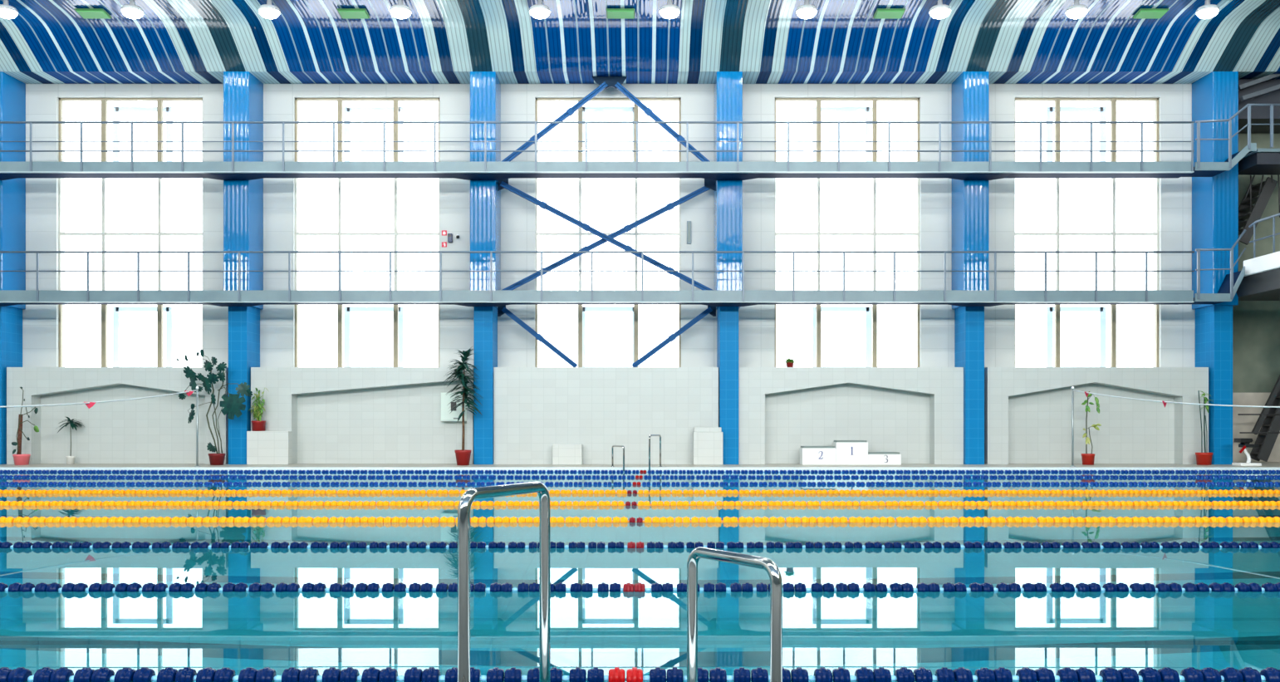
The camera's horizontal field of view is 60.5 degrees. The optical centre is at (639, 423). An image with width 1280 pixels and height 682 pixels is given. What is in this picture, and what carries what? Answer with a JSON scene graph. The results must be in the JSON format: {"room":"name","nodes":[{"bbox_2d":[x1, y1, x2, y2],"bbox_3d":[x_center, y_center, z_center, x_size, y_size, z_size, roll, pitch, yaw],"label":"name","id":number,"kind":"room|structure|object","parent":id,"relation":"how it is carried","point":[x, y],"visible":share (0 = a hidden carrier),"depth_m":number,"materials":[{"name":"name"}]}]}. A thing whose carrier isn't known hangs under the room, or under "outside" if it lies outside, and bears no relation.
{"room":"indoor swimming pool","nodes":[
{"label":"indoor swimming pool","id":0,"kind":"room"},
{"bbox_2d":[22,83,1195,367],"bbox_3d":[-3.625,-4.255,28.300,36.750,11.130,0.400,0,0,0],"label":"wall","id":1,"kind":"structure","parent":0,"point":[516,345],"depth_m":28.10,"materials":[{"name":"paint"}]},
{"bbox_2d":[58,304,172,367],"bbox_3d":[-13.070,-2.245,28.535,3.740,1.750,0.690,0,0,0],"label":"window","id":2,"kind":"structure","parent":1,"relation":"in","point":[159,309],"depth_m":28.82,"materials":[{"name":"beige"}]},
{"bbox_2d":[58,98,202,161],"bbox_3d":[-13.070,-7.515,28.535,3.740,1.710,0.690,0,0,0],"label":"window","id":3,"kind":"structure","parent":1,"relation":"in","point":[159,109],"depth_m":28.22,"materials":[{"name":"beige"}]},
{"bbox_2d":[58,178,202,290],"bbox_3d":[-13.070,-4.880,28.240,3.740,3.020,0.100,0,0,0],"label":"window","id":4,"kind":"structure","parent":1,"relation":"in","point":[104,233],"depth_m":28.19,"materials":[{"name":"grey"}]},
{"bbox_2d":[294,98,439,161],"bbox_3d":[-7.000,-7.515,28.535,3.740,1.710,0.690,0,0,0],"label":"window","id":5,"kind":"structure","parent":1,"relation":"in","point":[398,111],"depth_m":28.22,"materials":[{"name":"beige"}]},
{"bbox_2d":[294,304,439,367],"bbox_3d":[-7.000,-2.245,28.535,3.740,1.750,0.690,0,0,0],"label":"window","id":6,"kind":"structure","parent":1,"relation":"in","point":[398,311],"depth_m":28.28,"materials":[{"name":"beige"}]},
{"bbox_2d":[294,178,439,290],"bbox_3d":[-7.000,-4.880,28.240,3.740,3.020,0.100,0,0,0],"label":"window","id":7,"kind":"structure","parent":1,"relation":"in","point":[340,233],"depth_m":28.19,"materials":[{"name":"grey"}]},
{"bbox_2d":[535,98,681,161],"bbox_3d":[-0.819,-7.515,28.535,3.740,1.710,0.690,0,0,0],"label":"window","id":8,"kind":"structure","parent":1,"relation":"in","point":[581,110],"depth_m":28.20,"materials":[{"name":"beige"}]},
{"bbox_2d":[535,178,681,290],"bbox_3d":[-0.819,-4.880,28.240,3.740,3.020,0.100,0,0,0],"label":"window","id":9,"kind":"structure","parent":1,"relation":"in","point":[580,233],"depth_m":28.19,"materials":[{"name":"grey"}]},
{"bbox_2d":[535,304,681,367],"bbox_3d":[-0.819,-2.245,28.535,3.740,1.750,0.690,0,0,0],"label":"window","id":10,"kind":"structure","parent":1,"relation":"in","point":[581,310],"depth_m":28.20,"materials":[{"name":"beige"}]},
{"bbox_2d":[686,220,691,244],"bbox_3d":[1.255,-4.893,28.067,0.110,0.580,0.066,0,0,0],"label":"wall panel","id":11,"kind":"object","parent":1,"relation":"attached to","point":[689,223],"visible":1,"depth_m":28.04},
{"bbox_2d":[774,98,919,161],"bbox_3d":[5.318,-7.515,28.535,3.740,1.710,0.690,0,0,0],"label":"window","id":12,"kind":"structure","parent":1,"relation":"in","point":[870,112],"depth_m":28.22,"materials":[{"name":"beige"}]},
{"bbox_2d":[774,304,919,367],"bbox_3d":[5.318,-2.245,28.535,3.740,1.750,0.690,0,0,0],"label":"window","id":13,"kind":"structure","parent":1,"relation":"in","point":[870,311],"depth_m":28.82,"materials":[{"name":"beige"}]},
{"bbox_2d":[774,178,919,290],"bbox_3d":[5.318,-4.880,28.240,3.740,3.020,0.100,0,0,0],"label":"window","id":14,"kind":"structure","parent":1,"relation":"in","point":[818,233],"depth_m":28.19,"materials":[{"name":"grey"}]},
{"bbox_2d":[1015,98,1158,161],"bbox_3d":[11.465,-7.515,28.535,3.740,1.710,0.690,0,0,0],"label":"window","id":15,"kind":"structure","parent":1,"relation":"in","point":[1057,109],"depth_m":28.22,"materials":[{"name":"beige"}]},
{"bbox_2d":[1015,178,1158,290],"bbox_3d":[11.465,-4.880,28.240,3.740,3.020,0.100,0,0,0],"label":"window","id":16,"kind":"structure","parent":1,"relation":"in","point":[1057,233],"depth_m":28.19,"materials":[{"name":"grey"}]},
{"bbox_2d":[1045,304,1158,367],"bbox_3d":[11.465,-2.245,28.535,3.740,1.750,0.690,0,0,0],"label":"window","id":17,"kind":"structure","parent":1,"relation":"in","point":[1057,309],"depth_m":28.82,"materials":[{"name":"beige"}]},
{"bbox_2d":[0,0,1279,83],"bbox_3d":[0.029,-10.050,10.650,44.789,2.740,37.300,0,0,0],"label":"ceiling","id":18,"kind":"structure","parent":0,"point":[174,41],"depth_m":26.27,"materials":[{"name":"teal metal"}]},
{"bbox_2d":[0,0,18,19],"bbox_3d":[-14.300,-9.355,24.750,0.470,0.395,0.470,0,0,0],"label":"ceiling lamp","id":19,"kind":"object","parent":18,"relation":"attached to","point":[7,12],"visible":1,"depth_m":24.65,"materials":[{"name":"white"}]},
{"bbox_2d":[0,8,17,19],"bbox_3d":[-14.300,-9.220,24.750,0.440,0.125,0.440,0,0,0],"label":"diffuser","id":20,"kind":"object","parent":19,"relation":"attached to","point":[8,13],"depth_m":24.66,"materials":[{"name":"white"}]},
{"bbox_2d":[73,8,112,18],"bbox_3d":[-12.607,-9.449,25.300,0.660,0.089,0.423,0,0,0],"label":"panel","id":21,"kind":"object","parent":18,"relation":"attached to","point":[84,12],"visible":1,"depth_m":25.23,"materials":[{"name":"green"}]},
{"bbox_2d":[121,0,143,19],"bbox_3d":[-11.450,-9.355,24.750,0.470,0.395,0.470,0,0,0],"label":"ceiling lamp","id":22,"kind":"object","parent":18,"relation":"attached to","point":[131,10],"visible":1,"depth_m":24.62,"materials":[{"name":"white"}]},
{"bbox_2d":[122,8,142,19],"bbox_3d":[-11.450,-9.220,24.750,0.440,0.125,0.440,0,0,0],"label":"diffuser","id":23,"kind":"object","parent":22,"relation":"attached to","point":[134,13],"depth_m":24.63,"materials":[{"name":"white"}]},
{"bbox_2d":[258,0,279,19],"bbox_3d":[-8.360,-9.355,24.750,0.470,0.395,0.470,0,0,0],"label":"ceiling lamp","id":24,"kind":"object","parent":18,"relation":"attached to","point":[269,11],"visible":1,"depth_m":24.61,"materials":[{"name":"white"}]},
{"bbox_2d":[259,8,279,19],"bbox_3d":[-8.360,-9.220,24.750,0.440,0.125,0.440,0,0,0],"label":"diffuser","id":25,"kind":"object","parent":24,"relation":"attached to","point":[270,13],"depth_m":24.63,"materials":[{"name":"white"}]},
{"bbox_2d":[336,8,370,18],"bbox_3d":[-6.603,-9.449,25.300,0.660,0.089,0.423,0,0,0],"label":"panel","id":26,"kind":"object","parent":18,"relation":"attached to","point":[344,12],"visible":1,"depth_m":25.23,"materials":[{"name":"green plastic"}]},
{"bbox_2d":[389,0,411,19],"bbox_3d":[-5.400,-9.355,24.750,0.470,0.395,0.470,0,0,0],"label":"ceiling lamp","id":27,"kind":"object","parent":18,"relation":"attached to","point":[399,11],"visible":1,"depth_m":24.61,"materials":[{"name":"white"}]},
{"bbox_2d":[390,8,410,19],"bbox_3d":[-5.400,-9.220,24.750,0.440,0.125,0.440,0,0,0],"label":"diffuser","id":28,"kind":"object","parent":27,"relation":"attached to","point":[401,13],"depth_m":24.63,"materials":[{"name":"white"}]},
{"bbox_2d":[529,0,549,19],"bbox_3d":[-2.260,-9.355,24.750,0.470,0.395,0.470,0,0,0],"label":"ceiling lamp","id":29,"kind":"object","parent":18,"relation":"attached to","point":[539,11],"visible":1,"depth_m":24.61,"materials":[{"name":"white"}]},
{"bbox_2d":[529,8,549,19],"bbox_3d":[-2.260,-9.220,24.750,0.440,0.125,0.440,0,0,0],"label":"diffuser","id":30,"kind":"object","parent":29,"relation":"attached to","point":[539,13],"depth_m":24.63,"materials":[{"name":"white"}]},
{"bbox_2d":[591,76,627,88],"bbox_3d":[-0.770,-8.546,27.500,0.895,0.312,0.060,0,0,0],"label":"gusset plate","id":31,"kind":"object","parent":18,"relation":"attached to","point":[610,81],"visible":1,"depth_m":27.47,"materials":[{"name":"blue paint"}]},
{"bbox_2d":[614,82,710,161],"bbox_3d":[0.614,-7.453,27.450,2.493,2.173,0.110,0,0,0],"label":"brace","id":32,"kind":"object","parent":31,"relation":"attached to","point":[647,110],"visible":0.76,"depth_m":27.41,"materials":[{"name":"blue paint"}]},
{"bbox_2d":[606,8,634,18],"bbox_3d":[-0.447,-9.449,25.300,0.660,0.089,0.423,0,0,0],"label":"panel","id":33,"kind":"object","parent":18,"relation":"attached to","point":[610,12],"visible":1,"depth_m":25.23,"materials":[{"name":"green"}]},
{"bbox_2d":[659,0,680,19],"bbox_3d":[0.670,-9.355,24.750,0.470,0.395,0.470,0,0,0],"label":"ceiling lamp","id":34,"kind":"object","parent":18,"relation":"attached to","point":[669,11],"visible":1,"depth_m":24.61,"materials":[{"name":"white"}]},
{"bbox_2d":[660,8,679,19],"bbox_3d":[0.670,-9.220,24.750,0.440,0.125,0.440,0,0,0],"label":"diffuser","id":35,"kind":"object","parent":34,"relation":"attached to","point":[669,13],"depth_m":24.62,"materials":[{"name":"white"}]},
{"bbox_2d":[796,0,817,19],"bbox_3d":[3.760,-9.355,24.750,0.470,0.395,0.470,0,0,0],"label":"ceiling lamp","id":36,"kind":"object","parent":18,"relation":"attached to","point":[806,11],"visible":1,"depth_m":24.61,"materials":[{"name":"white"}]},
{"bbox_2d":[796,8,816,19],"bbox_3d":[3.760,-9.220,24.750,0.440,0.125,0.440,0,0,0],"label":"diffuser","id":37,"kind":"object","parent":36,"relation":"attached to","point":[806,13],"depth_m":24.63,"materials":[{"name":"white"}]},
{"bbox_2d":[872,8,906,18],"bbox_3d":[5.748,-9.449,25.300,0.660,0.089,0.423,0,0,0],"label":"panel","id":38,"kind":"object","parent":18,"relation":"attached to","point":[880,12],"visible":1,"depth_m":25.23,"materials":[{"name":"green"}]},
{"bbox_2d":[929,0,951,19],"bbox_3d":[6.770,-9.355,24.750,0.470,0.395,0.470,0,0,0],"label":"ceiling lamp","id":39,"kind":"object","parent":18,"relation":"attached to","point":[940,11],"visible":1,"depth_m":24.61,"materials":[{"name":"white"}]},
{"bbox_2d":[930,8,950,19],"bbox_3d":[6.770,-9.220,24.750,0.440,0.125,0.440,0,0,0],"label":"diffuser","id":40,"kind":"object","parent":39,"relation":"attached to","point":[939,13],"depth_m":24.63,"materials":[{"name":"white"}]},
{"bbox_2d":[1065,0,1088,19],"bbox_3d":[9.850,-9.355,24.750,0.470,0.395,0.470,0,0,0],"label":"ceiling lamp","id":41,"kind":"object","parent":18,"relation":"attached to","point":[1076,11],"visible":1,"depth_m":24.62,"materials":[{"name":"white"}]},
{"bbox_2d":[1066,8,1087,19],"bbox_3d":[9.850,-9.220,24.750,0.440,0.125,0.440,0,0,0],"label":"diffuser","id":42,"kind":"object","parent":41,"relation":"attached to","point":[1074,13],"depth_m":24.63,"materials":[{"name":"white"}]},
{"bbox_2d":[1132,8,1169,18],"bbox_3d":[11.771,-9.449,25.300,0.660,0.089,0.423,0,0,0],"label":"panel","id":43,"kind":"object","parent":18,"relation":"attached to","point":[1142,12],"visible":1,"depth_m":25.23,"materials":[{"name":"green plastic"}]},
{"bbox_2d":[1196,0,1219,19],"bbox_3d":[12.800,-9.355,24.750,0.470,0.395,0.470,0,0,0],"label":"ceiling lamp","id":44,"kind":"object","parent":18,"relation":"attached to","point":[1208,11],"visible":1,"depth_m":24.63,"materials":[{"name":"white"}]},
{"bbox_2d":[1196,8,1218,19],"bbox_3d":[12.800,-9.220,24.750,0.440,0.125,0.440,0,0,0],"label":"diffuser","id":45,"kind":"object","parent":44,"relation":"attached to","point":[1204,13],"depth_m":24.64,"materials":[{"name":"white"}]},
{"bbox_2d":[1240,83,1279,101],"bbox_3d":[15.603,-8.267,27.150,1.456,0.550,0.120,0,0,0],"label":"roof beam","id":46,"kind":"structure","parent":18,"relation":"attached to","point":[1277,86],"depth_m":27.09,"materials":[{"name":"grey"}]},
{"bbox_2d":[0,461,1279,466],"bbox_3d":[0.000,1.195,16.590,44.000,0.370,25.420,0,0,0],"label":"floor","id":47,"kind":"structure","parent":0,"point":[1263,463],"depth_m":26.42,"materials":[{"name":"tile"}]},
{"bbox_2d":[0,71,25,464],"bbox_3d":[-16.040,-3.850,27.575,0.636,9.720,1.050,0,0,0],"label":"column","id":48,"kind":"structure","parent":47,"relation":"on","point":[12,90],"depth_m":27.47,"materials":[{"name":"blue metal"}]},
{"bbox_2d":[11,386,39,465],"bbox_3d":[-15.001,0.053,26.900,0.706,1.914,0.388,0,0,0],"label":"potted plant","id":49,"kind":"object","parent":47,"relation":"on","point":[19,458],"visible":0.98,"depth_m":26.83,"materials":[{"name":"green plant"}]},
{"bbox_2d":[56,416,83,464],"bbox_3d":[-14.228,0.419,27.410,0.664,1.181,0.565,0,0,-31],"label":"potted plant","id":50,"kind":"object","parent":47,"relation":"on","point":[70,459],"visible":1,"depth_m":27.40,"materials":[{"name":"green plant"}]},
{"bbox_2d":[194,386,200,466],"bbox_3d":[-10.361,0.068,25.680,0.140,1.885,0.140,0,0,0],"label":"flag pole","id":51,"kind":"object","parent":47,"relation":"on","point":[197,387],"visible":1,"depth_m":25.66,"materials":[{"name":"silver metal"}]},
{"bbox_2d":[0,389,196,408],"bbox_3d":[-10.353,-0.505,14.775,0.166,0.574,21.752,0,0,0],"label":"rope","id":52,"kind":"object","parent":51,"relation":"attached to","point":[89,404],"visible":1,"depth_m":20.68,"materials":[{"name":"white fabric"}]},
{"bbox_2d":[176,348,252,465],"bbox_3d":[-10.290,-0.398,26.696,1.894,2.816,0.584,0,0,11],"label":"potted plant","id":53,"kind":"object","parent":47,"relation":"on","point":[232,404],"visible":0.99,"depth_m":26.59,"materials":[{"name":"green plant"}]},
{"bbox_2d":[223,71,263,464],"bbox_3d":[-9.960,-3.850,27.575,0.636,9.720,1.050,0,0,0],"label":"column","id":54,"kind":"structure","parent":47,"relation":"on","point":[242,92],"depth_m":27.15,"materials":[{"name":"blue metal"}]},
{"bbox_2d":[246,431,292,464],"bbox_3d":[-9.150,0.597,27.115,1.020,0.826,0.330,0,0,0],"label":"block","id":55,"kind":"object","parent":47,"relation":"on","point":[262,447],"visible":1,"depth_m":26.95,"materials":[{"name":"tile"}]},
{"bbox_2d":[249,387,269,431],"bbox_3d":[-9.377,-0.352,27.064,0.464,1.067,0.380,0,0,23],"label":"potted plant","id":56,"kind":"object","parent":55,"relation":"on","point":[258,424],"visible":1,"depth_m":27.00,"materials":[{"name":"green plant"}]},
{"bbox_2d":[442,346,484,465],"bbox_3d":[-4.317,-0.443,26.707,1.042,2.906,0.854,0,0,0],"label":"potted plant","id":57,"kind":"object","parent":47,"relation":"on","point":[463,456],"visible":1,"depth_m":26.64,"materials":[{"name":"green plant"}]},
{"bbox_2d":[470,71,500,464],"bbox_3d":[-3.880,-3.850,27.575,0.636,9.720,1.050,0,0,0],"label":"column","id":58,"kind":"structure","parent":47,"relation":"on","point":[485,86],"depth_m":27.05,"materials":[{"name":"blue metal"}]},
{"bbox_2d":[497,305,505,316],"bbox_3d":[-3.461,-2.842,27.500,0.198,0.312,0.060,0,0,0],"label":"gusset plate","id":59,"kind":"object","parent":58,"relation":"attached to","point":[500,312],"visible":0.71,"depth_m":27.47,"materials":[{"name":"blue paint"}]},
{"bbox_2d":[497,178,508,191],"bbox_3d":[-3.430,-6.006,27.500,0.260,0.354,0.060,0,0,0],"label":"gusset plate","id":60,"kind":"object","parent":58,"relation":"attached to","point":[506,180],"visible":0.64,"depth_m":27.47,"materials":[{"name":"blue paint"}]},
{"bbox_2d":[501,306,578,367],"bbox_3d":[-2.509,-2.149,27.450,1.906,1.541,0.110,0,0,0],"label":"brace","id":61,"kind":"object","parent":58,"relation":"attached to","point":[538,336],"visible":1,"depth_m":27.41,"materials":[{"name":"blue paint"}]},
{"bbox_2d":[500,82,608,161],"bbox_3d":[-2.196,-7.453,27.450,2.780,2.177,0.110,0,0,0],"label":"brace","id":62,"kind":"object","parent":58,"relation":"attached to","point":[570,111],"visible":0.74,"depth_m":27.41,"materials":[{"name":"blue paint"}]},
{"bbox_2d":[0,121,1194,180],"bbox_3d":[-2.365,-6.623,26.662,31.269,1.240,0.796,0,0,0],"label":"walkway","id":63,"kind":"object","parent":58,"relation":"attached to","point":[232,170],"visible":1,"depth_m":26.28,"materials":[{"name":"grey paint"}]},
{"bbox_2d":[1181,103,1279,176],"bbox_3d":[14.389,-6.847,26.590,2.244,1.586,0.860,0,0,0],"label":"gangway","id":64,"kind":"object","parent":63,"relation":"attached to","point":[1200,169],"visible":0.99,"depth_m":26.19,"materials":[{"name":"grey paint"}]},
{"bbox_2d":[0,250,1194,306],"bbox_3d":[-2.365,-3.511,26.663,31.269,1.248,0.795,0,0,0],"label":"walkway","id":65,"kind":"object","parent":58,"relation":"attached to","point":[220,298],"visible":1,"depth_m":26.30,"materials":[{"name":"grey paint"}]},
{"bbox_2d":[1181,229,1246,304],"bbox_3d":[13.875,-3.779,26.590,1.214,1.723,0.860,0,0,0],"label":"gangway","id":66,"kind":"object","parent":65,"relation":"attached to","point":[1232,281],"visible":0.98,"depth_m":26.19,"materials":[{"name":"grey paint"}]},
{"bbox_2d":[500,186,710,290],"bbox_3d":[-0.843,-4.632,27.560,5.384,2.834,0.110,0,0,0],"label":"brace","id":67,"kind":"object","parent":58,"relation":"attached to","point":[669,206],"visible":0.76,"depth_m":27.51,"materials":[{"name":"blue paint"}]},
{"bbox_2d":[552,444,582,465],"bbox_3d":[-1.787,0.759,27.090,0.723,0.501,0.380,0,0,0],"label":"block","id":68,"kind":"object","parent":47,"relation":"on","point":[562,454],"visible":1,"depth_m":26.90,"materials":[{"name":"tile"}]},
{"bbox_2d":[6,367,1208,464],"bbox_3d":[-0.806,-0.198,27.700,29.904,2.415,0.800,0,0,0],"label":"wall","id":69,"kind":"structure","parent":47,"relation":"on","point":[1027,410],"depth_m":27.30,"materials":[{"name":"white tile"}]},
{"bbox_2d":[441,392,466,421],"bbox_3d":[-4.608,-0.421,27.580,0.758,0.717,0.320,0,0,0],"label":"upper cabinet","id":70,"kind":"object","parent":69,"relation":"attached to","point":[446,407],"visible":0.68,"depth_m":27.43,"materials":[{"name":"white paint"}]},
{"bbox_2d":[632,306,712,367],"bbox_3d":[0.801,-2.149,27.450,2.028,1.543,0.110,0,0,0],"label":"brace","id":71,"kind":"object","parent":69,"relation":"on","point":[673,336],"visible":1,"depth_m":27.41,"materials":[{"name":"blue paint"}]},
{"bbox_2d":[784,358,794,367],"bbox_3d":[3.751,-1.516,27.418,0.305,0.217,0.322,0,0,0],"label":"potted plant","id":72,"kind":"object","parent":69,"relation":"on","point":[789,362],"visible":1,"depth_m":27.35,"materials":[{"name":"green plant"}]},
{"bbox_2d":[610,434,662,470],"bbox_3d":[-0.083,1.315,25.411,1.211,2.131,0.671,0,0,0],"label":"pool ladder","id":73,"kind":"object","parent":47,"relation":"attached to","point":[659,435],"visible":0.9,"depth_m":25.41,"materials":[{"name":"silver metal"}]},
{"bbox_2d":[0,466,1279,470],"bbox_3d":[0.000,1.205,14.720,42.000,0.390,21.680,0,0,0],"label":"pool edge","id":74,"kind":"structure","parent":47,"relation":"on","point":[18,468],"depth_m":25.20,"materials":[{"name":"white tile"}]},
{"bbox_2d":[692,426,722,465],"bbox_3d":[1.672,0.551,26.990,0.722,0.918,0.280,0,0,0],"label":"block","id":75,"kind":"object","parent":47,"relation":"on","point":[707,441],"visible":1,"depth_m":26.85,"materials":[{"name":"tile"}]},
{"bbox_2d":[714,71,742,464],"bbox_3d":[2.210,-3.850,27.575,0.636,9.720,1.050,0,0,0],"label":"column","id":76,"kind":"structure","parent":47,"relation":"on","point":[728,85],"depth_m":27.05,"materials":[{"name":"blue metal"}]},
{"bbox_2d":[500,181,714,290],"bbox_3d":[-0.822,-4.632,27.400,5.343,2.834,0.110,0,0,0],"label":"brace","id":77,"kind":"object","parent":76,"relation":"attached to","point":[542,204],"visible":0.85,"depth_m":27.35,"materials":[{"name":"blue paint"}]},
{"bbox_2d":[704,178,715,191],"bbox_3d":[1.759,-6.006,27.500,0.292,0.354,0.060,0,0,0],"label":"gusset plate","id":78,"kind":"object","parent":76,"relation":"attached to","point":[710,183],"visible":0.57,"depth_m":27.47,"materials":[{"name":"blue paint"}]},
{"bbox_2d":[707,305,716,316],"bbox_3d":[1.801,-2.842,27.500,0.208,0.312,0.060,0,0,0],"label":"gusset plate","id":79,"kind":"object","parent":76,"relation":"attached to","point":[713,312],"visible":0.71,"depth_m":27.47,"materials":[{"name":"blue paint"}]},
{"bbox_2d":[799,440,901,465],"bbox_3d":[5.193,0.711,27.132,2.423,0.597,0.536,0,0,0],"label":"podium","id":80,"kind":"object","parent":47,"relation":"on","point":[841,452],"visible":1,"depth_m":26.90,"materials":[{"name":"white paint"}]},
{"bbox_2d":[951,71,989,464],"bbox_3d":[8.290,-3.850,27.575,0.636,9.720,1.050,0,0,0],"label":"column","id":81,"kind":"structure","parent":47,"relation":"on","point":[970,90],"depth_m":27.15,"materials":[{"name":"blue metal"}]},
{"bbox_2d":[1069,386,1075,466],"bbox_3d":[10.128,0.068,25.680,0.140,1.885,0.140,0,0,0],"label":"flag pole","id":82,"kind":"object","parent":47,"relation":"on","point":[1072,387],"visible":1,"depth_m":25.66,"materials":[{"name":"silver metal"}]},
{"bbox_2d":[1073,389,1279,407],"bbox_3d":[10.136,-0.505,14.775,0.166,0.574,21.752,0,0,0],"label":"rope","id":83,"kind":"object","parent":82,"relation":"attached to","point":[1085,392],"visible":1,"depth_m":20.60,"materials":[{"name":"white"}]},
{"bbox_2d":[1080,391,1101,465],"bbox_3d":[11.095,0.104,26.972,0.471,1.811,0.324,0,0,22],"label":"potted plant","id":84,"kind":"object","parent":47,"relation":"on","point":[1087,458],"visible":0.98,"depth_m":26.95,"materials":[{"name":"green plant"}]},
{"bbox_2d":[1195,390,1213,465],"bbox_3d":[13.827,0.097,26.900,0.398,1.826,0.398,0,0,0],"label":"potted plant","id":85,"kind":"object","parent":47,"relation":"on","point":[1202,458],"visible":0.87,"depth_m":26.88,"materials":[{"name":"green plant"}]},
{"bbox_2d":[1191,71,1238,464],"bbox_3d":[14.440,-3.850,27.575,0.636,9.720,1.050,0,0,0],"label":"column","id":86,"kind":"structure","parent":47,"relation":"on","point":[1214,95],"depth_m":27.15,"materials":[{"name":"blue metal"}]},
{"bbox_2d":[1235,212,1279,300],"bbox_3d":[15.750,-3.960,24.200,2.500,1.680,7.400,0,0,0],"label":"platform","id":87,"kind":"object","parent":86,"relation":"attached to","point":[1261,280],"visible":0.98,"depth_m":25.87,"materials":[{"name":"white paint"}]},
{"bbox_2d":[1238,148,1279,175],"bbox_3d":[16.650,-6.414,26.900,3.700,0.366,1.200,0,0,0],"label":"landing","id":88,"kind":"object","parent":86,"relation":"attached to","point":[1262,161],"visible":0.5,"depth_m":26.59,"materials":[{"name":"grey paint"}]},
{"bbox_2d":[1238,175,1279,245],"bbox_3d":[15.569,-5.490,27.991,1.050,1.981,0.878,0,0,0],"label":"flight","id":89,"kind":"object","parent":88,"relation":"attached to","point":[1264,193],"visible":0.66,"depth_m":27.57,"materials":[{"name":"grey metal"}]},
{"bbox_2d":[1231,437,1261,465],"bbox_3d":[14.529,0.680,26.300,0.529,0.660,0.400,0,0,0],"label":"seat","id":90,"kind":"object","parent":47,"relation":"on","point":[1244,443],"visible":1,"depth_m":26.16,"materials":[{"name":"white paint"}]},
{"bbox_2d":[1237,389,1279,461],"bbox_3d":[16.059,-0.279,28.066,1.725,2.498,0.427,0,0,0],"label":"flight","id":91,"kind":"object","parent":47,"relation":"on","point":[1269,431],"visible":0.88,"depth_m":27.87,"materials":[{"name":"grey metal"}]},
{"bbox_2d":[1251,375,1279,434],"bbox_3d":[16.030,-0.581,27.900,0.931,1.722,0.085,0,0,0],"label":"strut","id":92,"kind":"object","parent":91,"relation":"attached to","point":[1276,389],"visible":1,"depth_m":27.86,"materials":[{"name":"grey metal"}]},
{"bbox_2d":[0,470,1279,681],"bbox_3d":[0.000,1.092,14.690,42.000,0.001,21.020,0,0,0],"label":"water","id":93,"kind":"object","parent":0,"point":[646,630],"visible":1,"depth_m":7.86,"materials":[{"name":"teal liquid"}]},
{"bbox_2d":[0,516,1279,522],"bbox_3d":[0.000,1.089,12.180,18.884,0.114,0.115,0,0,0],"label":"lane rope","id":94,"kind":"object","parent":93,"relation":"on","point":[2,519],"visible":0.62,"depth_m":12.14,"materials":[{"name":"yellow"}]},
{"bbox_2d":[0,500,1279,505],"bbox_3d":[0.000,1.089,14.680,21.836,0.114,0.116,0,0,0],"label":"lane rope","id":95,"kind":"object","parent":93,"relation":"on","point":[2,502],"visible":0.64,"depth_m":14.64,"materials":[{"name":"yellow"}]},
{"bbox_2d":[0,489,1279,493],"bbox_3d":[0.000,1.089,17.180,24.788,0.114,0.116,0,0,0],"label":"lane rope","id":96,"kind":"object","parent":93,"relation":"on","point":[6,491],"visible":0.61,"depth_m":17.14,"materials":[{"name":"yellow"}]},
{"bbox_2d":[0,666,1279,681],"bbox_3d":[0.000,1.089,4.680,10.027,0.098,0.099,0,0,0],"label":"lane rope","id":97,"kind":"object","parent":93,"relation":"on","point":[20,674],"visible":0.96,"depth_m":4.65,"materials":[{"name":"blue"}]},
{"bbox_2d":[0,582,1279,591],"bbox_3d":[0.000,1.089,7.180,12.979,0.098,0.099,0,0,0],"label":"lane rope","id":98,"kind":"object","parent":93,"relation":"on","point":[27,586],"visible":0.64,"depth_m":7.15,"materials":[{"name":"blue"}]},
{"bbox_2d":[0,541,1279,548],"bbox_3d":[0.000,1.089,9.680,15.931,0.098,0.099,0,0,0],"label":"lane rope","id":99,"kind":"object","parent":93,"relation":"on","point":[7,544],"visible":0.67,"depth_m":9.65,"materials":[{"name":"blue"}]},
{"bbox_2d":[0,470,1279,472],"bbox_3d":[0.000,1.089,24.680,33.645,0.098,0.099,0,0,0],"label":"lane rope","id":100,"kind":"object","parent":93,"relation":"on","point":[1,471],"visible":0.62,"depth_m":24.64,"materials":[{"name":"blue"}]},
{"bbox_2d":[0,475,1279,477],"bbox_3d":[0.000,1.089,22.180,30.693,0.098,0.099,0,0,0],"label":"lane rope","id":101,"kind":"object","parent":93,"relation":"on","point":[1,476],"visible":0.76,"depth_m":22.16,"materials":[{"name":"blue"}]},
{"bbox_2d":[0,481,1279,484],"bbox_3d":[0.000,1.089,19.680,27.741,0.098,0.099,0,0,0],"label":"lane rope","id":102,"kind":"object","parent":93,"relation":"on","point":[1,483],"visible":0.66,"depth_m":19.65,"materials":[{"name":"blue"}]},
{"bbox_2d":[1232,132,1279,461],"bbox_3d":[18.225,-4.255,28.900,7.550,11.130,0.800,0,0,0],"label":"wall","id":103,"kind":"structure","parent":0,"point":[1256,324],"depth_m":29.00,"materials":[{"name":"white paint"}]},
{"bbox_2d":[1238,79,1279,132],"bbox_3d":[18.450,-8.165,28.295,7.100,0.990,1.390,0,0,0],"label":"ceiling","id":104,"kind":"structure","parent":0,"point":[1259,115],"depth_m":27.60,"materials":[{"name":"black metal"}]},
{"bbox_2d":[1238,73,1279,90],"bbox_3d":[15.603,-8.597,27.300,1.459,0.590,0.120,0,0,0],"label":"roof beam","id":105,"kind":"structure","parent":104,"relation":"attached to","point":[1272,76],"depth_m":27.24,"materials":[{"name":"grey"}]},
{"bbox_3d":[0.000,1.195,-2.060,44.000,0.370,11.880,0,0,0],"label":"floor","id":106,"kind":"structure","parent":0,"visible":0},
{"bbox_2d":[457,481,782,681],"bbox_3d":[-0.066,1.302,4.039,1.176,2.156,0.612,0,0,0],"label":"pool ladder","id":107,"kind":"object","parent":106,"relation":"on","point":[472,494],"visible":1,"depth_m":3.97,"materials":[{"name":"silver metal"}]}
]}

